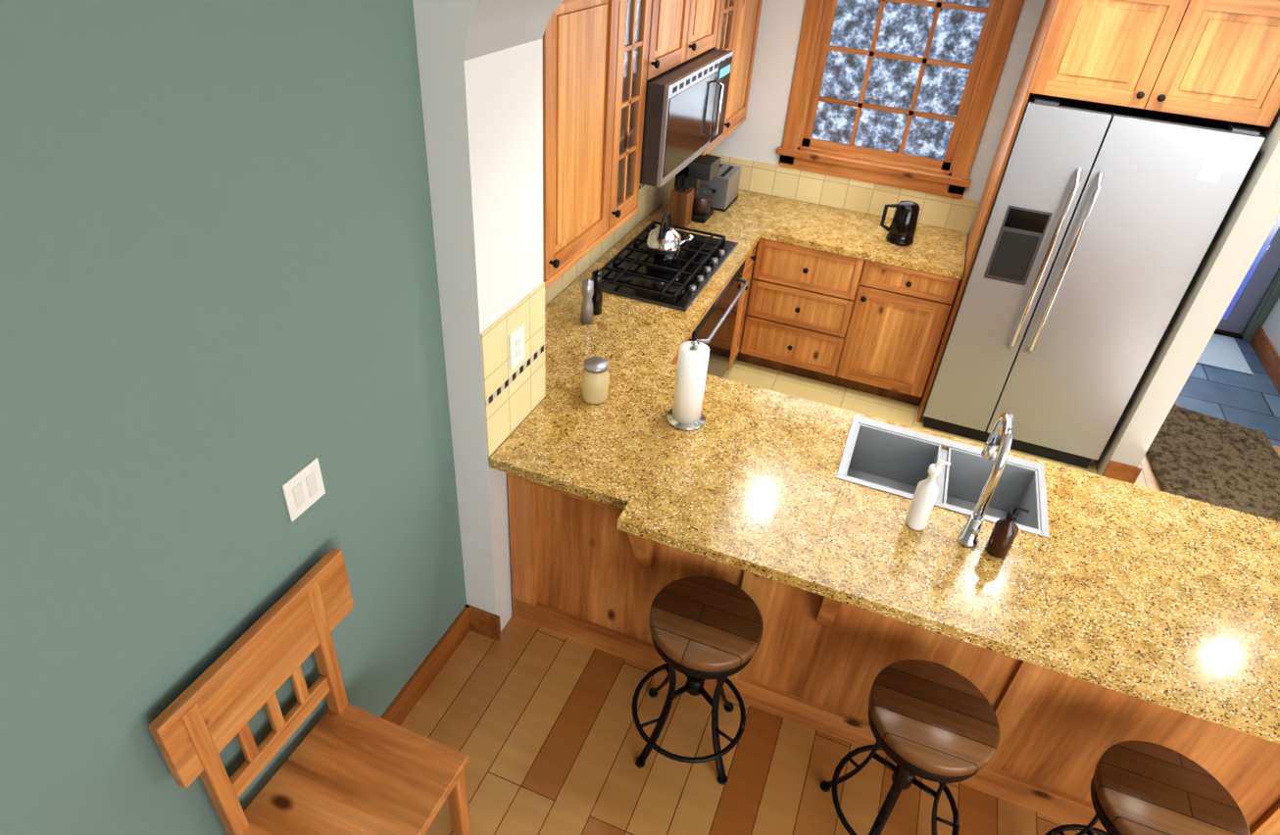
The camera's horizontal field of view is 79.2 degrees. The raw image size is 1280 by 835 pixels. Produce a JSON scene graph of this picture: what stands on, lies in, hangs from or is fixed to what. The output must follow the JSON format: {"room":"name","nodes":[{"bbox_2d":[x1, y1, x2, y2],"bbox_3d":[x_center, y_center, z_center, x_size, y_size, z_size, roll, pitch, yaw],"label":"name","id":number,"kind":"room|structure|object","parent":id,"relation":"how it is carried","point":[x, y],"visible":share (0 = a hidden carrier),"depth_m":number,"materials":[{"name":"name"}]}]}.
{"room":"kitchen","nodes":[
{"label":"kitchen","id":0,"kind":"room"},
{"bbox_2d":[0,0,466,834],"bbox_3d":[-1.318,0.658,0.883,0.120,2.720,3.700,16,36,15],"label":"wall","id":1,"kind":"structure","parent":0,"point":[220,314],"depth_m":1.53,"materials":[{"name":"green paint"}]},
{"bbox_2d":[281,457,325,521],"bbox_3d":[-0.825,0.177,1.905,0.010,0.115,0.120,16,36,15],"label":"switch plate","id":2,"kind":"object","parent":1,"relation":"attached to","point":[303,489],"visible":1,"depth_m":1.90,"materials":[{"name":"white plastic"}]},
{"bbox_2d":[380,604,470,725],"bbox_3d":[-1.343,1.734,1.607,0.016,0.130,3.698,16,36,15],"label":"baseboard","id":3,"kind":"structure","parent":1,"relation":"attached to","point":[403,704],"depth_m":2.81,"materials":[{"name":"brown wood"}]},
{"bbox_2d":[412,0,563,631],"bbox_3d":[0.241,-0.171,2.247,2.030,2.720,0.405,16,36,15],"label":"wall","id":4,"kind":"structure","parent":0,"point":[480,65],"depth_m":2.17,"materials":[{"name":"white paint"}]},
{"bbox_2d":[466,603,500,640],"bbox_3d":[-0.613,0.801,3.021,0.146,0.130,0.016,16,36,15],"label":"baseboard","id":5,"kind":"structure","parent":4,"relation":"attached to","point":[484,623],"depth_m":3.00,"materials":[{"name":"brown wood"}]},
{"bbox_2d":[508,323,525,370],"bbox_3d":[-0.396,-0.227,2.505,0.008,0.130,0.090,16,36,15],"label":"outlet","id":6,"kind":"object","parent":4,"relation":"attached to","point":[516,347],"visible":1,"depth_m":2.50,"materials":[{"name":"white plastic"}]},
{"bbox_2d":[480,281,554,457],"bbox_3d":[-0.408,-0.161,2.558,0.006,0.460,0.403,16,36,15],"label":"backsplash","id":7,"kind":"structure","parent":4,"relation":"attached to","point":[515,397],"depth_m":2.54,"materials":[{"name":"beige tile"}]},
{"bbox_2d":[544,196,670,306],"bbox_3d":[-0.179,-1.279,3.757,0.120,2.740,2.775,16,36,15],"label":"wall","id":8,"kind":"structure","parent":0,"point":[603,255],"depth_m":3.92,"materials":[{"name":"white"}]},
{"bbox_2d":[542,0,634,289],"bbox_3d":[-0.326,-1.027,2.614,0.322,0.919,0.606,16,36,15],"label":"upper cabinet","id":9,"kind":"object","parent":8,"relation":"attached to","point":[586,43],"depth_m":2.58,"materials":[{"name":"brown wood"}]},
{"bbox_2d":[554,175,675,296],"bbox_3d":[-0.156,-1.036,3.842,0.006,0.450,2.675,16,36,15],"label":"backsplash","id":10,"kind":"structure","parent":8,"relation":"attached to","point":[650,198],"depth_m":4.13,"materials":[{"name":"beige tile"}]},
{"bbox_2d":[630,0,700,86],"bbox_3d":[-0.011,-1.649,3.110,0.322,0.429,0.526,16,36,15],"label":"upper cabinet","id":11,"kind":"object","parent":8,"relation":"attached to","point":[663,32],"depth_m":3.00,"materials":[{"name":"brown wood"}]},
{"bbox_2d":[640,48,733,187],"bbox_3d":[0.095,-1.393,3.485,0.456,0.395,0.910,16,36,15],"label":"over-the-range microwave","id":12,"kind":"object","parent":11,"relation":"attached to","point":[685,109],"visible":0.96,"depth_m":3.25,"materials":[{"name":"grey metal"}]},
{"bbox_2d":[692,0,724,57],"bbox_3d":[0.132,-1.853,3.416,0.322,0.429,0.527,16,36,15],"label":"upper cabinet","id":13,"kind":"object","parent":8,"relation":"attached to","point":[712,16],"depth_m":3.54,"materials":[{"name":"brown wood"}]},
{"bbox_2d":[716,0,762,145],"bbox_3d":[0.410,-2.070,4.185,0.322,0.919,0.606,16,36,15],"label":"upper cabinet","id":14,"kind":"object","parent":8,"relation":"attached to","point":[739,30],"depth_m":4.20,"materials":[{"name":"brown wood"}]},
{"bbox_2d":[399,444,1279,834],"bbox_3d":[1.681,1.704,2.163,5.730,0.050,6.790,16,36,15],"label":"floor","id":15,"kind":"structure","parent":0,"point":[537,725],"depth_m":2.67,"materials":[{"name":"brown wood"}]},
{"bbox_2d":[147,547,471,834],"bbox_3d":[-0.741,0.949,2.037,0.440,1.000,0.570,16,36,15],"label":"chair","id":16,"kind":"object","parent":15,"relation":"on","point":[346,768],"visible":1,"depth_m":1.98,"materials":[{"name":"brown wood"}]},
{"bbox_2d":[631,575,763,785],"bbox_3d":[0.177,0.885,2.559,0.388,0.630,0.412,16,36,15],"label":"stool","id":17,"kind":"object","parent":15,"relation":"on","point":[703,628],"visible":1,"depth_m":2.42,"materials":[{"name":"brown wood"}]},
{"bbox_2d":[820,659,999,834],"bbox_3d":[0.805,1.085,2.349,0.418,0.630,0.437,16,36,15],"label":"stool","id":18,"kind":"object","parent":15,"relation":"on","point":[933,721],"visible":1,"depth_m":2.18,"materials":[{"name":"brown wood"}]},
{"bbox_2d":[1044,739,1250,834],"bbox_3d":[1.347,1.262,2.160,0.388,0.630,0.405,16,36,15],"label":"stool","id":19,"kind":"object","parent":15,"relation":"on","point":[1143,788],"visible":1,"depth_m":2.02,"materials":[{"name":"brown wood"}]},
{"bbox_2d":[1146,403,1279,521],"bbox_3d":[3.174,0.365,4.160,0.754,0.041,1.733,13,36,12],"label":"shag rug","id":20,"kind":"object","parent":15,"relation":"on","point":[1201,457],"visible":0.65,"depth_m":4.30,"materials":[{"name":"brown carpet"}]},
{"bbox_2d":[708,0,1045,238],"bbox_3d":[1.572,-1.619,4.447,2.835,2.740,0.120,16,36,15],"label":"wall","id":21,"kind":"structure","parent":0,"point":[758,134],"depth_m":4.41,"materials":[{"name":"white paint"}]},
{"bbox_2d":[696,151,978,233],"bbox_3d":[1.149,-1.494,4.647,1.710,0.450,0.006,16,36,15],"label":"backsplash","id":22,"kind":"structure","parent":21,"relation":"attached to","point":[939,211],"depth_m":4.69,"materials":[{"name":"beige tile"}]},
{"bbox_2d":[776,0,1024,198],"bbox_3d":[1.412,-1.965,4.250,1.120,1.330,0.145,16,36,15],"label":"window","id":23,"kind":"structure","parent":21,"relation":"in","point":[894,80],"depth_m":4.34,"materials":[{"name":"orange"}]},
{"bbox_2d":[722,354,1096,474],"bbox_3d":[0.943,0.290,4.089,2.810,0.050,3.060,16,36,15],"label":"floor","id":24,"kind":"structure","parent":0,"point":[863,403],"depth_m":4.67,"materials":[{"name":"beige tile"}]},
{"bbox_2d":[507,474,806,713],"bbox_3d":[0.147,0.402,3.043,1.062,0.860,0.763,16,36,15],"label":"base cabinet","id":25,"kind":"object","parent":24,"relation":"on","point":[578,578],"depth_m":2.81,"materials":[{"name":"brown wood"}]},
{"bbox_2d":[489,181,787,509],"bbox_3d":[0.137,-0.595,3.733,0.822,0.107,3.074,16,36,15],"label":"countertop","id":26,"kind":"structure","parent":25,"relation":"on","point":[601,453],"depth_m":2.97,"materials":[{"name":"beige stone"}]},
{"bbox_2d":[580,269,603,324],"bbox_3d":[-0.205,-0.521,3.315,0.052,0.205,0.151,16,36,15],"label":"shaker","id":27,"kind":"object","parent":26,"relation":"on","point":[592,300],"visible":1,"depth_m":3.29,"materials":[{"name":"silver metal"}]},
{"bbox_2d":[581,356,609,404],"bbox_3d":[-0.163,-0.136,2.817,0.100,0.152,0.098,16,36,15],"label":"jar","id":28,"kind":"object","parent":26,"relation":"on","point":[595,375],"visible":1,"depth_m":2.78,"materials":[{"name":"beige glass"}]},
{"bbox_2d":[590,220,738,311],"bbox_3d":[0.133,-0.787,3.870,0.502,0.048,0.880,16,36,15],"label":"cooktop","id":29,"kind":"object","parent":26,"relation":"in","point":[632,270],"visible":0.94,"depth_m":3.76,"materials":[{"name":"grey metal"}]},
{"bbox_2d":[646,211,692,259],"bbox_3d":[0.150,-0.894,3.791,0.233,0.217,0.174,16,36,15],"label":"kettle","id":30,"kind":"object","parent":29,"relation":"on","point":[664,241],"visible":1,"depth_m":3.76,"materials":[{"name":"silver metal"}]},
{"bbox_2d":[667,174,694,227],"bbox_3d":[0.230,-1.192,4.264,0.100,0.270,0.120,16,36,15],"label":"knife block","id":31,"kind":"object","parent":26,"relation":"on","point":[681,201],"visible":0.98,"depth_m":4.23,"materials":[{"name":"brown wood"}]},
{"bbox_2d":[666,341,709,431],"bbox_3d":[0.175,-0.125,2.691,0.140,0.325,0.140,16,36,15],"label":"paper towel","id":32,"kind":"object","parent":26,"relation":"on","point":[685,414],"visible":1,"depth_m":2.66,"materials":[{"name":"white paper"}]},
{"bbox_2d":[674,153,720,223],"bbox_3d":[0.318,-1.303,4.381,0.205,0.330,0.180,16,36,15],"label":"coffee maker","id":33,"kind":"object","parent":26,"relation":"on","point":[706,167],"visible":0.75,"depth_m":4.32,"materials":[{"name":"black"}]},
{"bbox_2d":[698,162,740,211],"bbox_3d":[0.474,-1.384,4.634,0.180,0.192,0.300,16,36,15],"label":"toaster","id":34,"kind":"object","parent":26,"relation":"on","point":[723,183],"visible":0.6,"depth_m":4.54,"materials":[{"name":"silver metal"}]},
{"bbox_2d":[614,372,1279,744],"bbox_3d":[1.112,0.369,2.419,2.180,0.041,0.930,16,36,15],"label":"countertop","id":35,"kind":"structure","parent":25,"relation":"on","point":[1167,601],"depth_m":2.30,"materials":[{"name":"beige stone"}]},
{"bbox_2d":[905,459,950,531],"bbox_3d":[0.865,0.228,2.332,0.067,0.255,0.064,16,36,15],"label":"bottle","id":36,"kind":"object","parent":35,"relation":"on","point":[924,498],"visible":1,"depth_m":2.32,"materials":[{"name":"white plastic"}]},
{"bbox_2d":[834,411,1053,541],"bbox_3d":[1.024,0.268,2.696,0.664,0.213,0.404,16,36,15],"label":"sink","id":37,"kind":"object","parent":35,"relation":"in","point":[877,454],"depth_m":2.78,"materials":[{"name":"silver metal"}]},
{"bbox_2d":[956,412,1014,547],"bbox_3d":[1.035,0.179,2.301,0.060,0.392,0.326,16,36,15],"label":"faucet","id":38,"kind":"object","parent":35,"relation":"on","point":[1003,429],"visible":0.98,"depth_m":2.25,"materials":[{"name":"silver metal"}]},
{"bbox_2d":[985,505,1029,557],"bbox_3d":[1.080,0.329,2.279,0.067,0.179,0.064,16,36,15],"label":"bottle","id":39,"kind":"object","parent":35,"relation":"on","point":[1002,537],"visible":1,"depth_m":2.27,"materials":[{"name":"brown"}]},
{"bbox_2d":[673,329,696,364],"bbox_3d":[-0.162,-0.026,3.616,0.624,0.860,0.488,16,36,15],"label":"base cabinet","id":40,"kind":"object","parent":24,"relation":"on","point":[694,338],"depth_m":3.46,"materials":[{"name":"brown wood"}]},
{"bbox_2d":[696,254,751,380],"bbox_3d":[0.091,-0.384,4.156,0.624,0.860,1.054,16,36,15],"label":"oven","id":41,"kind":"object","parent":24,"relation":"on","point":[719,330],"depth_m":4.14,"materials":[{"name":"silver metal"}]},
{"bbox_2d":[736,250,755,360],"bbox_3d":[0.305,-0.688,4.613,0.624,0.860,0.272,16,36,15],"label":"base cabinet","id":42,"kind":"object","parent":24,"relation":"on","point":[753,252],"depth_m":4.60,"materials":[{"name":"brown wood"}]},
{"bbox_2d":[739,235,881,387],"bbox_3d":[1.045,-0.733,4.764,0.692,0.860,0.671,16,36,15],"label":"base cabinet","id":43,"kind":"object","parent":24,"relation":"on","point":[806,316],"depth_m":4.51,"materials":[{"name":"brown wood"}]},
{"bbox_2d":[763,199,967,278],"bbox_3d":[1.304,-1.048,4.458,1.090,0.041,0.634,16,36,15],"label":"countertop","id":44,"kind":"structure","parent":43,"relation":"on","point":[944,251],"depth_m":4.38,"materials":[{"name":"beige stone"}]},
{"bbox_2d":[880,199,920,246],"bbox_3d":[1.448,-1.096,4.311,0.200,0.225,0.150,16,36,15],"label":"electric kettle","id":45,"kind":"object","parent":44,"relation":"on","point":[902,229],"visible":1,"depth_m":4.27,"materials":[{"name":"black plastic"}]},
{"bbox_2d":[771,591,1014,756],"bbox_3d":[0.947,0.643,2.794,0.680,0.860,0.670,16,36,15],"label":"base cabinet","id":46,"kind":"object","parent":24,"relation":"on","point":[838,652],"depth_m":2.58,"materials":[{"name":"brown wood"}]},
{"bbox_2d":[845,262,967,415],"bbox_3d":[1.547,-0.607,4.644,0.505,0.860,0.623,16,36,15],"label":"base cabinet","id":47,"kind":"object","parent":24,"relation":"on","point":[909,316],"depth_m":4.35,"materials":[{"name":"brown wood"}]},
{"bbox_2d":[921,93,1265,468],"bbox_3d":[2.204,-0.716,4.057,0.915,1.790,0.777,16,36,15],"label":"fridge","id":48,"kind":"object","parent":24,"relation":"on","point":[1103,223],"visible":0.96,"depth_m":3.68,"materials":[{"name":"grey metal"}]},
{"bbox_2d":[957,662,1279,834],"bbox_3d":[1.668,0.852,2.582,0.900,0.860,0.690,16,36,15],"label":"base cabinet","id":49,"kind":"object","parent":24,"relation":"on","point":[1056,729],"depth_m":2.35,"materials":[{"name":"brown wood"}]},
{"bbox_2d":[1095,107,1279,475],"bbox_3d":[2.776,-0.968,3.699,0.135,2.700,0.863,16,36,15],"label":"wall","id":50,"kind":"structure","parent":0,"point":[1247,223],"depth_m":3.55,"materials":[{"name":"grey paint"}]},
{"bbox_2d":[1101,460,1141,484],"bbox_3d":[2.537,0.305,4.090,0.151,0.140,0.016,16,36,15],"label":"baseboard","id":51,"kind":"structure","parent":50,"relation":"attached to","point":[1121,471],"depth_m":4.07,"materials":[{"name":"brown wood"}]},
{"bbox_2d":[1020,0,1279,127],"bbox_3d":[2.302,-1.692,3.444,0.950,0.489,0.670,16,36,15],"label":"upper cabinet","id":52,"kind":"object","parent":50,"relation":"attached to","point":[1219,60],"depth_m":3.21,"materials":[{"name":"brown wood"}]},
{"bbox_2d":[1173,333,1279,446],"bbox_3d":[4.337,-0.142,5.105,3.300,0.050,1.610,16,36,15],"label":"floor","id":53,"kind":"structure","parent":0,"point":[1248,401],"depth_m":4.99,"materials":[{"name":"blue tile"}]},
{"bbox_2d":[1196,333,1252,375],"bbox_3d":[3.817,-0.556,5.577,0.930,0.010,0.570,16,36,15],"label":"doormat","id":54,"kind":"object","parent":53,"relation":"on","point":[1223,352],"visible":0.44,"depth_m":5.42,"materials":[{"name":"grey fabric"}]},
{"bbox_2d":[1261,295,1279,355],"bbox_3d":[4.261,-1.187,4.080,0.100,2.820,2.220,16,36,15],"label":"wall","id":55,"kind":"structure","parent":0,"point":[1270,325],"depth_m":5.41,"materials":[{"name":"grey paint"}]},
{"bbox_2d":[1249,327,1279,394],"bbox_3d":[3.525,-0.233,4.981,1.241,0.130,2.100,16,36,15],"label":"baseboard","id":56,"kind":"structure","parent":55,"relation":"attached to","point":[1268,356],"depth_m":5.34,"materials":[{"name":"brown wood"}]},
{"bbox_3d":[3.955,-1.871,5.122,1.371,2.700,0.120,16,36,15],"label":"wall","id":57,"kind":"structure","parent":0,"visible":0},
{"bbox_2d":[1213,268,1279,342],"bbox_3d":[4.005,-1.749,5.155,1.229,2.470,0.158,16,36,15],"label":"door frame","id":58,"kind":"structure","parent":57,"relation":"attached to","point":[1273,297],"depth_m":5.55,"materials":[{"name":"grey"}]},
{"bbox_2d":[1215,214,1279,334],"bbox_3d":[4.022,-1.681,5.166,1.026,2.298,0.109,16,36,15],"label":"entry door","id":59,"kind":"structure","parent":57,"relation":"in","point":[1262,270],"depth_m":5.51,"materials":[{"name":"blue paint"}]}
]}

